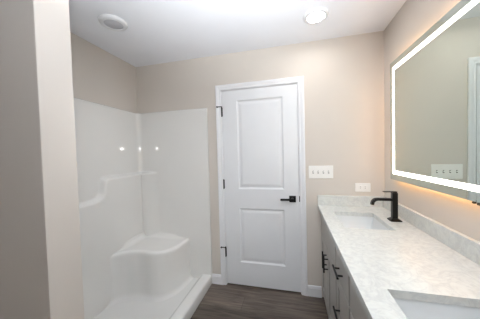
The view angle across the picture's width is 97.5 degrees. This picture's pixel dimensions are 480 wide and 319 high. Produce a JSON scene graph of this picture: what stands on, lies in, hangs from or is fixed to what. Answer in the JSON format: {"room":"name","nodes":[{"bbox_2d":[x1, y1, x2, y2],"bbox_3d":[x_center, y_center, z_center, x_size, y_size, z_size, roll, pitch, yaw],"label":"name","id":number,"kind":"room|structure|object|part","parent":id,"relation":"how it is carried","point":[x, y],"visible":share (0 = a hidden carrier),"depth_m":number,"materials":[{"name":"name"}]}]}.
{"room":"bathroom","nodes":[
{"label":"bathroom","id":0,"kind":"room"},
{"bbox_2d":[0,0,83,318],"bbox_3d":[-1.110,0.191,0.918,0.885,2.438,0.125,-1,2,14],"label":"wall partition","id":1,"kind":"structure","parent":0,"point":[41,261],"depth_m":0.78,"materials":[{"name":"beige paint"}]},
{"bbox_2d":[70,32,137,112],"bbox_3d":[-1.607,0.202,1.000,0.120,2.438,3.320,-1,2,14],"label":"wall","id":2,"kind":"structure","parent":0,"point":[99,76],"depth_m":2.00,"materials":[{"name":"beige paint"}]},
{"bbox_2d":[69,0,405,66],"bbox_3d":[-0.366,-1.090,0.594,2.775,0.100,3.460,-1,2,14],"label":"ceiling","id":3,"kind":"structure","parent":0,"point":[158,31],"depth_m":1.68,"materials":[{"name":"white paint"}]},
{"bbox_2d":[98,14,127,30],"bbox_3d":[-0.972,-1.042,1.618,0.198,0.022,0.198,-1,2,14],"label":"recessed light","id":4,"kind":"object","parent":3,"relation":"in","point":[112,22],"visible":1,"depth_m":1.59,"materials":[{"name":"white paint"}]},
{"bbox_2d":[303,7,328,23],"bbox_3d":[0.576,-1.085,1.599,0.188,0.018,0.188,-1,2,14],"label":"recessed light","id":5,"kind":"object","parent":3,"relation":"in","point":[316,15],"visible":1,"depth_m":1.58,"materials":[{"name":"white paint"}]},
{"bbox_2d":[191,283,328,318],"bbox_3d":[-0.297,1.446,0.667,2.775,0.100,3.460,-1,2,14],"label":"floor","id":6,"kind":"structure","parent":0,"point":[229,301],"depth_m":1.95,"materials":[{"name":"brown wood"}]},
{"bbox_2d":[74,98,211,318],"bbox_3d":[-0.919,0.432,1.684,0.870,1.898,1.431,-1,2,14],"label":"shower stall","id":7,"kind":"object","parent":6,"relation":"on","point":[144,183],"visible":0.64,"depth_m":2.11,"materials":[{"name":"white plastic"}]},
{"bbox_3d":[-0.890,1.077,2.113,0.650,0.500,0.621,-1,2,14],"label":"seat","id":8,"kind":"part","parent":7,"relation":"part of","materials":[{"name":"white plastic"}]},
{"bbox_2d":[321,216,336,318],"bbox_3d":[0.931,0.902,1.593,0.574,0.866,0.692,-1,2,14],"label":"base cabinet","id":9,"kind":"object","parent":6,"relation":"on","point":[329,289],"visible":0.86,"depth_m":1.60,"materials":[{"name":"grey paint"}]},
{"bbox_3d":[0.739,0.961,1.819,0.018,0.550,0.333,-1,2,14],"label":"door","id":10,"kind":"part","parent":9,"relation":"part of","materials":[{"name":"grey paint"}]},
{"bbox_3d":[0.659,0.807,1.623,0.036,0.135,0.012,-1,2,14],"label":"handle","id":11,"kind":"part","parent":9,"relation":"part of","materials":[{"name":"black metal"}]},
{"bbox_3d":[0.656,0.973,1.488,0.018,0.550,0.333,-1,2,14],"label":"door","id":12,"kind":"part","parent":9,"relation":"part of","materials":[{"name":"grey paint"}]},
{"bbox_2d":[332,249,349,318],"bbox_3d":[0.809,0.919,1.103,0.574,0.866,0.318,-1,2,14],"label":"base cabinet","id":13,"kind":"object","parent":6,"relation":"on","point":[342,277],"visible":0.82,"depth_m":1.16,"materials":[{"name":"grey paint"}]},
{"bbox_3d":[0.550,0.875,1.180,0.036,0.012,0.135,-1,2,14],"label":"handle","id":14,"kind":"part","parent":13,"relation":"part of","materials":[{"name":"black metal"}]},
{"bbox_3d":[0.543,0.626,1.173,0.036,0.012,0.135,-1,2,14],"label":"handle","id":15,"kind":"part","parent":13,"relation":"part of","materials":[{"name":"black metal"}]},
{"bbox_3d":[0.572,0.845,1.159,0.018,0.270,0.300,-1,2,14],"label":"drawer","id":16,"kind":"part","parent":13,"relation":"part of","materials":[{"name":"grey paint"}]},
{"bbox_3d":[0.565,0.606,1.152,0.018,0.192,0.300,-1,2,14],"label":"drawer","id":17,"kind":"part","parent":13,"relation":"part of","materials":[{"name":"grey paint"}]},
{"bbox_2d":[350,280,367,318],"bbox_3d":[0.678,0.938,0.580,0.574,0.866,0.758,-1,2,14],"label":"base cabinet","id":18,"kind":"object","parent":6,"relation":"on","point":[357,311],"visible":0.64,"depth_m":0.90,"materials":[{"name":"grey paint"}]},
{"bbox_2d":[318,195,479,318],"bbox_3d":[0.793,0.425,1.052,0.564,0.122,1.834,-1,2,14],"label":"countertop","id":19,"kind":"structure","parent":18,"relation":"on","point":[419,257],"depth_m":0.97,"materials":[{"name":"white stone"}]},
{"bbox_2d":[336,215,388,229],"bbox_3d":[0.882,0.546,1.544,0.329,0.148,0.428,-1,2,14],"label":"sink","id":20,"kind":"object","parent":19,"relation":"in","point":[359,222],"visible":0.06,"depth_m":1.71,"materials":[{"name":"white ceramic"}]},
{"bbox_2d":[370,191,401,221],"bbox_3d":[1.045,0.332,1.515,0.186,0.209,0.072,-1,2,14],"label":"faucet","id":21,"kind":"object","parent":19,"relation":"on","point":[394,195],"visible":1,"depth_m":1.49,"materials":[{"name":"black metal"}]},
{"bbox_3d":[1.020,0.303,1.520,0.135,0.051,0.027,-1,2,14],"label":"spout","id":22,"kind":"part","parent":21,"relation":"part of","materials":[{"name":"black metal"}]},
{"bbox_2d":[394,298,479,318],"bbox_3d":[0.633,0.581,0.545,0.329,0.148,0.428,-1,2,14],"label":"sink","id":23,"kind":"object","parent":19,"relation":"in","point":[412,309],"visible":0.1,"depth_m":0.73,"materials":[{"name":"white ceramic"}]},
{"bbox_2d":[136,31,384,296],"bbox_3d":[0.067,0.121,2.231,2.535,2.438,0.120,-1,2,14],"label":"wall","id":24,"kind":"structure","parent":0,"point":[344,76],"depth_m":1.99,"materials":[{"name":"beige paint"}]},
{"bbox_2d":[212,273,220,284],"bbox_3d":[-0.253,1.296,2.282,0.102,0.105,0.014,-1,2,14],"label":"baseboard","id":25,"kind":"structure","parent":24,"relation":"attached to","point":[216,278],"depth_m":2.28,"materials":[{"name":"white paint"}]},
{"bbox_2d":[215,76,307,295],"bbox_3d":[0.211,0.277,2.172,0.889,2.122,0.175,-1,2,14],"label":"door","id":26,"kind":"structure","parent":24,"relation":"in","point":[260,125],"depth_m":2.13,"materials":[{"name":"white paint"}]},
{"bbox_3d":[0.510,0.388,2.044,0.064,0.064,0.045,-1,2,14],"label":"lever handle","id":27,"kind":"part","parent":26,"relation":"part of","materials":[{"name":"black metal"}]},
{"bbox_2d":[308,285,321,297],"bbox_3d":[0.723,1.276,2.039,0.130,0.105,0.014,-1,2,14],"label":"baseboard","id":28,"kind":"structure","parent":24,"relation":"attached to","point":[313,291],"depth_m":2.03,"materials":[{"name":"white paint"}]},
{"bbox_2d":[309,166,332,178],"bbox_3d":[0.762,0.121,1.986,0.205,0.114,0.018,-1,2,14],"label":"switch plate","id":29,"kind":"object","parent":24,"relation":"attached to","point":[319,172],"visible":1,"depth_m":1.98,"materials":[{"name":"white plastic"}]},
{"bbox_2d":[318,195,382,206],"bbox_3d":[1.002,0.380,1.934,0.544,0.092,0.020,-1,2,14],"label":"backsplash","id":30,"kind":"structure","parent":24,"relation":"attached to","point":[335,200],"depth_m":1.93,"materials":[{"name":"white stone"}]},
{"bbox_2d":[355,183,370,191],"bbox_3d":[1.113,0.253,1.908,0.126,0.078,0.008,-1,2,14],"label":"outlet","id":31,"kind":"object","parent":24,"relation":"attached to","point":[359,187],"visible":1,"depth_m":1.91,"materials":[{"name":"white plastic"}]},
{"bbox_2d":[384,0,479,241],"bbox_3d":[0.968,0.150,0.357,0.120,2.438,3.320,-1,2,14],"label":"wall","id":32,"kind":"structure","parent":0,"point":[414,18],"depth_m":1.35,"materials":[{"name":"beige paint"}]},
{"bbox_2d":[382,196,479,264],"bbox_3d":[1.057,0.405,0.986,0.020,0.092,1.834,-1,2,14],"label":"backsplash","id":33,"kind":"structure","parent":32,"relation":"attached to","point":[459,242],"depth_m":1.12,"materials":[{"name":"white stone"}]},
{"bbox_2d":[390,0,479,205],"bbox_3d":[1.026,-0.265,0.957,0.040,0.909,1.430,-1,2,14],"label":"mirror","id":34,"kind":"object","parent":32,"relation":"attached to","point":[435,81],"visible":1,"depth_m":1.09,"materials":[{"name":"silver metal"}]}
]}

